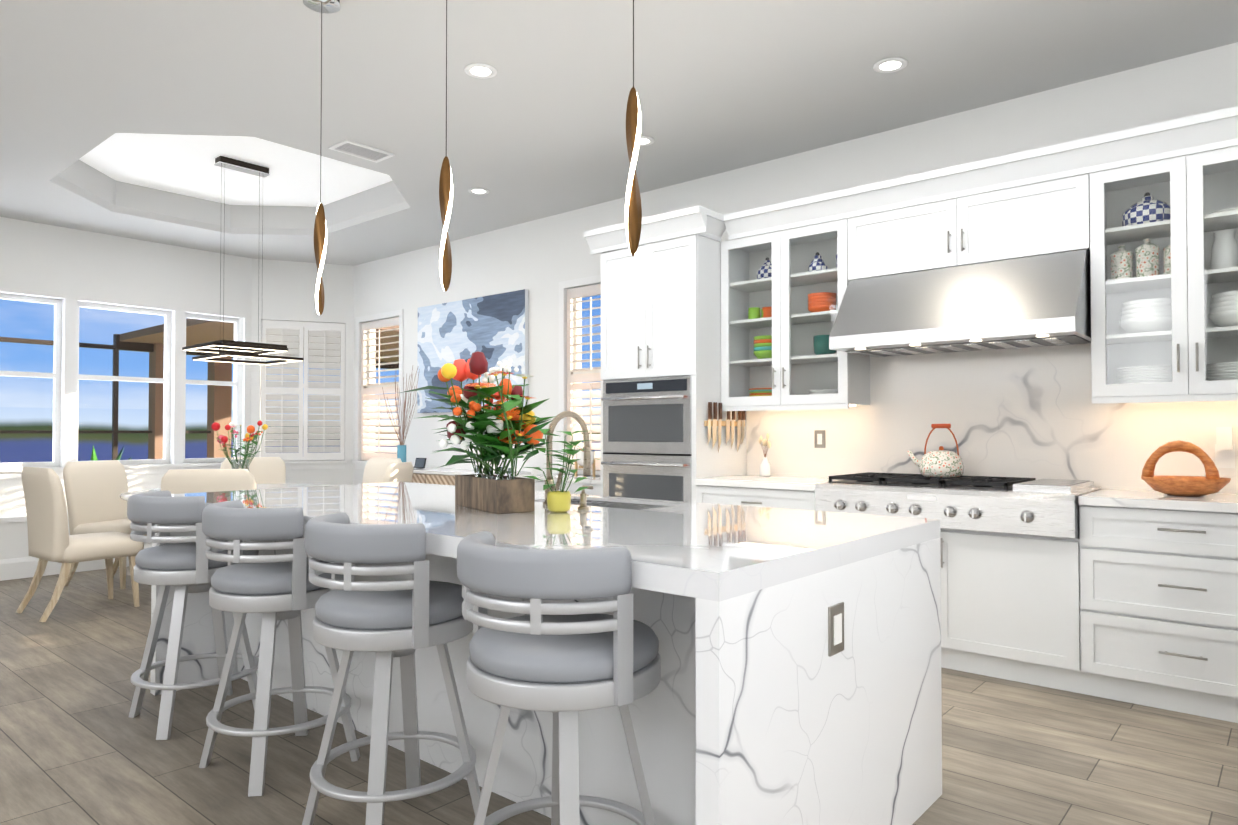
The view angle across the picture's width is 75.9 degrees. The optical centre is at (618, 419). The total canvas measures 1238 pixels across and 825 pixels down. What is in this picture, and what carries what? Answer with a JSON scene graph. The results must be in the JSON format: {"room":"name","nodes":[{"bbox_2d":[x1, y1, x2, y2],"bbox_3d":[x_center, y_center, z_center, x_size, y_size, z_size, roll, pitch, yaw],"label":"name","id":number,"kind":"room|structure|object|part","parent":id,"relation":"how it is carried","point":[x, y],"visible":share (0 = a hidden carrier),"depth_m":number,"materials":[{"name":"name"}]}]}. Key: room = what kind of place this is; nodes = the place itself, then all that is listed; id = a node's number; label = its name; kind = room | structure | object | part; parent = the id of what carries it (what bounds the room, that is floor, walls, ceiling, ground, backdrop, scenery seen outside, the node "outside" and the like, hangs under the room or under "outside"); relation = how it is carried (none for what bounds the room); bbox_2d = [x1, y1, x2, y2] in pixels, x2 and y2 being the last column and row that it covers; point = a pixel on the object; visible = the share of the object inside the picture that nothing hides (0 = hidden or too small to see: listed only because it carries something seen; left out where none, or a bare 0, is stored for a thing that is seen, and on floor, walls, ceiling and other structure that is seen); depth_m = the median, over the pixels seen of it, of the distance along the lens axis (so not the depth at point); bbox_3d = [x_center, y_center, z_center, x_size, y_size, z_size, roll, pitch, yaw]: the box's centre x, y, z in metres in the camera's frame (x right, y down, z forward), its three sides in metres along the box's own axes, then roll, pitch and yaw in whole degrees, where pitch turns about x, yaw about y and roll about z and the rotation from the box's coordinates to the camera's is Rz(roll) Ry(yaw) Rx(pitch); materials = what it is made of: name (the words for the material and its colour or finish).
{"room":"kitchen","nodes":[
{"label":"kitchen","id":0,"kind":"room"},
{"bbox_2d":[0,566,1237,824],"bbox_3d":[-2.192,1.282,2.656,11.300,0.050,9.410,-1,-1,41],"label":"floor","id":1,"kind":"structure","parent":0,"point":[78,746],"depth_m":2.99,"materials":[{"name":"brown wood"}]},
{"bbox_2d":[0,510,151,559],"bbox_3d":[-5.374,1.065,6.488,0.476,0.510,4.870,-1,-1,41],"label":"window seat","id":2,"kind":"object","parent":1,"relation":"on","point":[13,535],"depth_m":6.58,"materials":[{"name":"white paint"}]},
{"bbox_2d":[16,467,143,621],"bbox_3d":[-3.686,0.816,5.447,0.560,0.987,0.617,-1,-1,37],"label":"dining chair","id":3,"kind":"object","parent":1,"relation":"on","point":[50,538],"visible":0.94,"depth_m":5.25,"materials":[{"name":"beige fabric"}]},
{"bbox_2d":[63,460,146,588],"bbox_3d":[-4.048,0.832,6.424,0.617,0.987,0.560,0,-1,14],"label":"dining chair","id":4,"kind":"object","parent":1,"relation":"on","point":[94,490],"visible":0.71,"depth_m":6.37,"materials":[{"name":"beige fabric"}]},
{"bbox_2d":[127,490,258,739],"bbox_3d":[-1.815,0.793,3.403,0.512,0.958,0.510,-1,-1,44],"label":"stool","id":5,"kind":"object","parent":1,"relation":"on","point":[184,565],"visible":0.81,"depth_m":3.21,"materials":[{"name":"grey metal"}]},
{"bbox_2d":[161,469,256,493],"bbox_3d":[-2.652,0.813,5.268,0.560,0.987,0.617,0,-1,-11],"label":"dining chair","id":6,"kind":"object","parent":1,"relation":"on","point":[180,481],"visible":0.06,"depth_m":5.00,"materials":[{"name":"beige fabric"}]},
{"bbox_2d":[120,484,328,500],"bbox_3d":[-2.993,0.936,6.257,1.610,0.760,1.610,-1,-1,41],"label":"dining table","id":7,"kind":"object","parent":1,"relation":"on","point":[125,495],"visible":0.06,"depth_m":6.55,"materials":[{"name":"white paint"}]},
{"bbox_2d":[211,421,267,468],"bbox_3d":[-2.966,0.283,6.279,0.478,0.545,0.417,-1,-1,41],"label":"vase","id":8,"kind":"object","parent":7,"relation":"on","point":[250,436],"visible":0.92,"depth_m":6.25,"materials":[{"name":"clear glass"}]},
{"bbox_2d":[220,457,285,483],"bbox_3d":[-3.344,0.846,7.247,0.560,0.987,0.617,0,-1,-24],"label":"dining chair","id":9,"kind":"object","parent":1,"relation":"on","point":[266,470],"visible":0.1,"depth_m":7.49,"materials":[{"name":"beige fabric"}]},
{"bbox_2d":[199,500,359,796],"bbox_3d":[-1.249,0.785,2.918,0.512,0.958,0.510,-1,-1,39],"label":"stool","id":10,"kind":"object","parent":1,"relation":"on","point":[272,589],"visible":0.85,"depth_m":2.72,"materials":[{"name":"grey leather"}]},
{"bbox_2d":[362,457,401,483],"bbox_3d":[-2.310,0.843,7.054,0.560,0.987,0.617,-1,-1,41],"label":"dining chair","id":11,"kind":"object","parent":1,"relation":"on","point":[375,469],"visible":0.17,"depth_m":7.26,"materials":[{"name":"beige fabric"}]},
{"bbox_2d":[302,512,480,824],"bbox_3d":[-0.696,0.777,2.442,0.512,0.958,0.510,-1,-1,43],"label":"stool","id":12,"kind":"object","parent":1,"relation":"on","point":[388,621],"visible":1,"depth_m":2.26,"materials":[{"name":"grey leather"}]},
{"bbox_2d":[382,462,412,482],"bbox_3d":[-1.936,0.827,6.103,0.617,0.987,0.560,0,-1,3],"label":"dining chair","id":13,"kind":"object","parent":1,"relation":"on","point":[399,472],"visible":0.23,"depth_m":6.01,"materials":[{"name":"beige fabric"}]},
{"bbox_2d":[412,466,530,484],"bbox_3d":[-1.645,0.903,7.444,1.920,0.865,0.436,-1,-1,41],"label":"credenza","id":14,"kind":"object","parent":1,"relation":"on","point":[435,475],"visible":0.04,"depth_m":7.21,"materials":[{"name":"beige wood"}]},
{"bbox_2d":[382,367,419,461],"bbox_3d":[-2.170,-0.045,7.951,0.554,1.045,0.267,-1,-1,41],"label":"vase","id":15,"kind":"object","parent":14,"relation":"on","point":[401,451],"visible":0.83,"depth_m":7.90,"materials":[{"name":"teal glass"}]},
{"bbox_2d":[414,458,426,468],"bbox_3d":[-1.915,0.425,7.656,0.120,0.108,0.046,0,-1,26],"label":"frame","id":16,"kind":"object","parent":14,"relation":"on","point":[420,463],"visible":0.93,"depth_m":7.64,"materials":[{"name":"black plastic"}]},
{"bbox_2d":[150,524,941,824],"bbox_3d":[-0.538,0.836,3.191,3.162,0.860,1.368,-1,-1,41],"label":"kitchen island","id":17,"kind":"object","parent":1,"relation":"on","point":[800,655],"depth_m":2.22,"materials":[{"name":"stone"}]},
{"bbox_2d":[171,485,893,594],"bbox_3d":[-0.683,0.373,3.036,3.153,0.060,0.932,-1,-1,41],"label":"island countertop","id":18,"kind":"structure","parent":17,"relation":"on","point":[712,554],"depth_m":2.32,"materials":[{"name":"white stone"}]},
{"bbox_2d":[400,351,558,513],"bbox_3d":[-0.610,0.042,3.051,0.594,0.600,0.552,-1,-1,41],"label":"flower box","id":19,"kind":"object","parent":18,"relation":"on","point":[496,433],"visible":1,"depth_m":2.97,"materials":[{"name":"brown wood"}]},
{"bbox_2d":[542,468,563,506],"bbox_3d":[-0.262,0.269,3.190,0.108,0.152,0.053,-1,-1,41],"label":"potted plant","id":20,"kind":"object","parent":18,"relation":"on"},
{"bbox_2d":[524,429,592,512],"bbox_3d":[-0.218,0.186,2.870,0.219,0.306,0.252,-1,-1,41],"label":"potted plant","id":21,"kind":"object","parent":18,"relation":"on","point":[559,501],"visible":1,"depth_m":2.89,"materials":[{"name":"green plant"}]},
{"bbox_2d":[574,485,593,510],"bbox_3d":[-0.126,0.296,3.020,0.044,0.092,0.072,-1,-1,41],"label":"faucet","id":22,"kind":"object","parent":18,"relation":"on","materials":[{"name":"metal"}]},
{"bbox_2d":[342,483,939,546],"bbox_3d":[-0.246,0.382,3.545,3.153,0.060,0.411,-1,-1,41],"label":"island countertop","id":23,"kind":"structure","parent":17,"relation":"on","point":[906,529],"depth_m":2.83,"materials":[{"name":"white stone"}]},
{"bbox_2d":[538,499,673,506],"bbox_3d":[-0.067,0.489,3.324,0.630,0.258,0.310,-1,-1,41],"label":"sink","id":24,"kind":"object","parent":23,"relation":"in","point":[593,502],"depth_m":3.48,"materials":[{"name":"grey metal"}]},
{"bbox_2d":[828,602,844,656],"bbox_3d":[0.566,0.544,2.061,0.008,0.125,0.080,-1,-1,41],"label":"outlet","id":25,"kind":"object","parent":17,"relation":"attached to","point":[836,611],"depth_m":2.05,"materials":[{"name":"silver metal"}]},
{"bbox_2d":[514,473,599,495],"bbox_3d":[-0.311,0.885,6.269,1.115,0.862,0.481,-1,-1,41],"label":"base cabinet","id":26,"kind":"object","parent":1,"relation":"on","point":[591,480],"visible":0.04,"depth_m":6.06,"materials":[{"name":"white wood"}]},
{"bbox_2d":[575,445,594,476],"bbox_3d":[-0.277,0.321,6.274,0.190,0.264,0.162,-1,-1,41],"label":"plant stand","id":27,"kind":"object","parent":26,"relation":"on","point":[580,455],"visible":0.48,"depth_m":6.23,"materials":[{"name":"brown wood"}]},
{"bbox_2d":[457,531,660,824],"bbox_3d":[-0.141,0.769,1.966,0.512,0.958,0.510,-1,-1,38],"label":"stool","id":28,"kind":"object","parent":1,"relation":"on","point":[564,663],"visible":1,"depth_m":1.77,"materials":[{"name":"grey leather"}]},
{"bbox_2d":[596,206,751,501],"bbox_3d":[0.380,-0.015,5.584,0.824,2.640,0.642,-1,-1,41],"label":"tall cabinet","id":29,"kind":"object","parent":1,"relation":"on","point":[676,383],"depth_m":5.29,"materials":[{"name":"white wood"}]},
{"bbox_3d":[0.720,0.056,5.318,0.034,0.330,0.470,-1,-1,41],"label":"knife rail","id":30,"kind":"part","parent":29,"relation":"part of","materials":[{"name":"brown wood"}]},
{"bbox_2d":[696,486,799,509],"bbox_3d":[1.043,0.856,5.011,0.909,0.880,0.626,-1,-1,41],"label":"base cabinet","id":31,"kind":"object","parent":1,"relation":"on","point":[729,495],"depth_m":4.83,"materials":[{"name":"white wood"}]},
{"bbox_2d":[696,474,799,489],"bbox_3d":[1.009,0.396,5.025,0.845,0.040,0.621,-1,-1,41],"label":"countertop","id":32,"kind":"structure","parent":31,"relation":"on","point":[753,481],"depth_m":4.91,"materials":[{"name":"white stone"}]},
{"bbox_2d":[759,433,770,475],"bbox_3d":[0.969,0.235,5.307,0.094,0.288,0.074,-1,-1,41],"label":"bud vase","id":33,"kind":"object","parent":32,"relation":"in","point":[765,468],"visible":1,"depth_m":5.28,"materials":[{"name":"white ceramic"}]},
{"bbox_2d":[800,474,1107,693],"bbox_3d":[1.798,0.819,4.325,1.358,0.930,0.685,-1,-1,41],"label":"base cabinet","id":34,"kind":"object","parent":1,"relation":"on","point":[1012,579],"depth_m":3.89,"materials":[{"name":"white wood"}]},
{"bbox_2d":[907,424,963,476],"bbox_3d":[1.780,0.172,4.477,0.312,0.296,0.235,-1,-1,41],"label":"kettle","id":35,"kind":"object","parent":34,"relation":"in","point":[941,462],"visible":1,"depth_m":4.38,"materials":[{"name":"ceramic"}]},
{"bbox_2d":[1080,506,1237,722],"bbox_3d":[2.608,0.833,3.667,0.843,0.880,0.626,-1,-1,41],"label":"base cabinet","id":36,"kind":"object","parent":1,"relation":"on","point":[1161,586],"depth_m":3.47,"materials":[{"name":"white wood"}]},
{"bbox_2d":[1080,490,1237,513],"bbox_3d":[2.620,0.373,3.641,0.782,0.040,0.621,-1,-1,41],"label":"countertop","id":37,"kind":"structure","parent":36,"relation":"on","point":[1134,499],"depth_m":3.52,"materials":[{"name":"white stone"}]},
{"bbox_2d":[1141,440,1230,496],"bbox_3d":[2.621,0.225,3.675,0.341,0.256,0.289,-1,-1,41],"label":"basket","id":38,"kind":"object","parent":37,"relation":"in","point":[1212,482],"visible":1,"depth_m":3.63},
{"bbox_2d":[0,42,1237,513],"bbox_3d":[-2.204,-0.288,2.693,10.733,3.090,8.811,-1,-1,41],"label":"wall","id":39,"kind":"structure","parent":0,"point":[540,260],"depth_m":7.01,"materials":[{"name":"white paint"}]},
{"bbox_2d":[0,545,151,580],"bbox_3d":[-2.192,1.172,2.658,10.300,0.170,8.410,-1,-1,41],"label":"baseboard","id":40,"kind":"structure","parent":39,"relation":"attached to","point":[18,568],"depth_m":6.65,"materials":[{"name":"white wood"}]},
{"bbox_2d":[0,293,238,478],"bbox_3d":[-4.949,-0.289,7.496,0.225,1.630,2.760,-1,-1,41],"label":"window","id":41,"kind":"structure","parent":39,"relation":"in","point":[65,375],"depth_m":7.65,"materials":[{"name":"white wood"}]},
{"bbox_2d":[0,318,398,459],"bbox_3d":[-7.291,0.139,8.235,4.180,2.820,15.000,-1,-1,41],"label":"lanai","id":42,"kind":"object","parent":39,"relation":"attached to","point":[154,347],"depth_m":11.65,"materials":[{"name":"brown"}]},
{"bbox_2d":[91,446,131,460],"bbox_3d":[-5.733,0.690,8.681,1.387,0.832,1.131,-1,-1,41],"label":"tree","id":43,"kind":"object","parent":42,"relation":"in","point":[93,457],"depth_m":8.42,"materials":[{"name":"green plant"}]},
{"bbox_2d":[265,335,346,469],"bbox_3d":[-3.496,-0.267,8.789,0.907,1.630,0.225,0,-1,-21],"label":"window","id":44,"kind":"structure","parent":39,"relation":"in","point":[322,464],"depth_m":8.74,"materials":[{"name":"white"}]},
{"bbox_2d":[260,320,344,460],"bbox_3d":[-3.478,-0.313,8.742,0.859,1.530,0.063,0,-1,-21],"label":"blind","id":45,"kind":"object","parent":44,"relation":"attached to","point":[326,391],"visible":0.92,"depth_m":8.74,"materials":[{"name":"white paint"}]},
{"bbox_2d":[352,309,403,468],"bbox_3d":[-2.542,-0.300,8.629,0.940,1.690,0.225,-1,-1,41],"label":"window frames","id":46,"kind":"structure","parent":39,"relation":"in","point":[357,462],"depth_m":8.81,"materials":[{"name":"white wood"}]},
{"bbox_2d":[361,317,398,459],"bbox_3d":[-2.571,-0.316,8.596,0.772,1.530,0.076,-1,-1,41],"label":"blind","id":47,"kind":"object","parent":46,"relation":"attached to","point":[385,452],"visible":0.81,"depth_m":8.61,"materials":[{"name":"white wood"}]},
{"bbox_2d":[417,289,527,412],"bbox_3d":[-1.425,-0.608,7.541,1.600,1.070,0.040,-1,-1,41],"label":"painting","id":48,"kind":"object","parent":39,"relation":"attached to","point":[493,328],"visible":0.79,"depth_m":7.50,"materials":[{"name":"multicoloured fabric"}]},
{"bbox_2d":[555,275,600,474],"bbox_3d":[-0.183,-0.363,6.604,0.760,1.630,0.225,-1,-1,41],"label":"window frames","id":49,"kind":"structure","parent":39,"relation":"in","point":[563,285],"depth_m":6.75,"materials":[{"name":"white paint"}]},
{"bbox_2d":[567,284,601,469],"bbox_3d":[-0.212,-0.349,6.570,0.592,1.530,0.076,-1,-1,41],"label":"blind","id":50,"kind":"object","parent":49,"relation":"attached to","point":[582,292],"visible":0.6,"depth_m":6.63,"materials":[{"name":"white wood"}]},
{"bbox_2d":[844,194,967,257],"bbox_3d":[1.734,-1.016,4.633,0.685,0.370,0.346,-1,-1,41],"label":"upper cabinet","id":51,"kind":"object","parent":39,"relation":"attached to","point":[946,220],"depth_m":4.50,"materials":[{"name":"white wood"}]},
{"bbox_2d":[852,254,1103,357],"bbox_3d":[1.938,-0.614,4.450,1.266,0.430,0.305,-1,-1,41],"label":"range hood","id":52,"kind":"object","parent":39,"relation":"attached to","point":[1097,266],"depth_m":4.14,"materials":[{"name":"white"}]},
{"bbox_2d":[746,261,1237,527],"bbox_3d":[2.011,-0.126,4.595,2.938,1.390,0.020,-1,-1,41],"label":"backsplash","id":53,"kind":"structure","parent":39,"relation":"attached to","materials":[{"name":"stone"}]},
{"bbox_2d":[968,170,1107,261],"bbox_3d":[2.168,-1.022,4.260,0.685,0.370,0.346,-1,-1,41],"label":"upper cabinet","id":54,"kind":"object","parent":39,"relation":"attached to","point":[1080,198],"depth_m":4.05,"materials":[{"name":"white wood"}]},
{"bbox_2d":[0,0,1237,265],"bbox_3d":[-2.192,-2.015,2.711,10.900,0.365,9.010,-1,-1,41],"label":"ceiling","id":55,"kind":"structure","parent":0,"point":[128,118],"depth_m":4.38,"materials":[{"name":"white paint"}]},
{"bbox_2d":[213,156,270,219],"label":"dining chandelier","id":56,"kind":"object","parent":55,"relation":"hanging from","point":[221,161],"depth_m":6.27,"materials":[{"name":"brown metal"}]},
{"bbox_2d":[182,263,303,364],"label":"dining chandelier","id":57,"kind":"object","parent":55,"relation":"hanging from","point":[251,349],"depth_m":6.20,"materials":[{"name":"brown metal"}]},
{"bbox_2d":[303,0,340,314],"bbox_3d":[-1.268,-1.132,3.373,0.152,1.376,0.152,-1,-1,41],"label":"pendant light","id":58,"kind":"object","parent":55,"relation":"hanging from","point":[320,227],"visible":1,"depth_m":3.36,"materials":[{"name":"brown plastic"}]},
{"bbox_2d":[328,139,394,162],"bbox_3d":[-1.710,-1.783,5.279,0.220,0.010,0.360,-1,-1,41],"label":"ceiling vent","id":59,"kind":"object","parent":55,"relation":"in","point":[358,150],"visible":0.92,"depth_m":5.27,"materials":[{"name":"white metal"}]},
{"bbox_2d":[439,0,452,290],"bbox_3d":[-0.612,-1.141,2.809,0.152,1.376,0.152,-1,-1,41],"label":"pendant light","id":60,"kind":"object","parent":55,"relation":"hanging from","point":[445,198],"visible":1,"depth_m":2.80,"materials":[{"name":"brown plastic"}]},
{"bbox_2d":[468,188,489,194],"bbox_3d":[-1.088,-1.772,6.156,0.168,0.006,0.168,-1,-1,41],"label":"recessed light","id":61,"kind":"object","parent":55,"relation":"in","point":[480,191],"visible":0.98,"depth_m":6.15,"materials":[{"name":"white"}]},
{"bbox_2d":[464,63,496,78],"bbox_3d":[-0.717,-1.806,4.110,0.168,0.006,0.168,-1,-1,41],"label":"recessed light","id":62,"kind":"object","parent":55,"relation":"in","point":[480,71],"visible":1,"depth_m":4.11,"materials":[{"name":"white"}]},
{"bbox_2d":[625,0,641,255],"bbox_3d":[0.041,-1.150,2.249,0.152,1.376,0.152,-1,-1,41],"label":"pendant light","id":63,"kind":"object","parent":55,"relation":"hanging from","point":[633,215],"visible":1,"depth_m":2.23,"materials":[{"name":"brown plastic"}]},
{"bbox_2d":[639,136,653,145],"bbox_3d":[0.144,-1.789,5.097,0.168,0.006,0.168,-1,-1,41],"label":"recessed light","id":64,"kind":"object","parent":55,"relation":"in","point":[645,140],"visible":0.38,"depth_m":5.10,"materials":[{"name":"white"}]},
{"bbox_2d":[873,57,907,72],"bbox_3d":[1.384,-1.807,4.046,0.168,0.006,0.168,-1,-1,41],"label":"recessed light","id":65,"kind":"object","parent":55,"relation":"in","point":[891,65],"visible":1,"depth_m":4.04,"materials":[{"name":"white"}]},
{"label":"outside","id":66,"kind":"structure","parent":0,"visible":0},
{"bbox_2d":[0,295,600,462],"bbox_3d":[0.107,-20.286,0.239,140.000,67.000,140.000,-1,-1,41],"label":"sky","id":67,"kind":"structure","parent":66,"point":[16,411],"depth_m":58.31,"materials":[{"name":"blue"}]}
]}

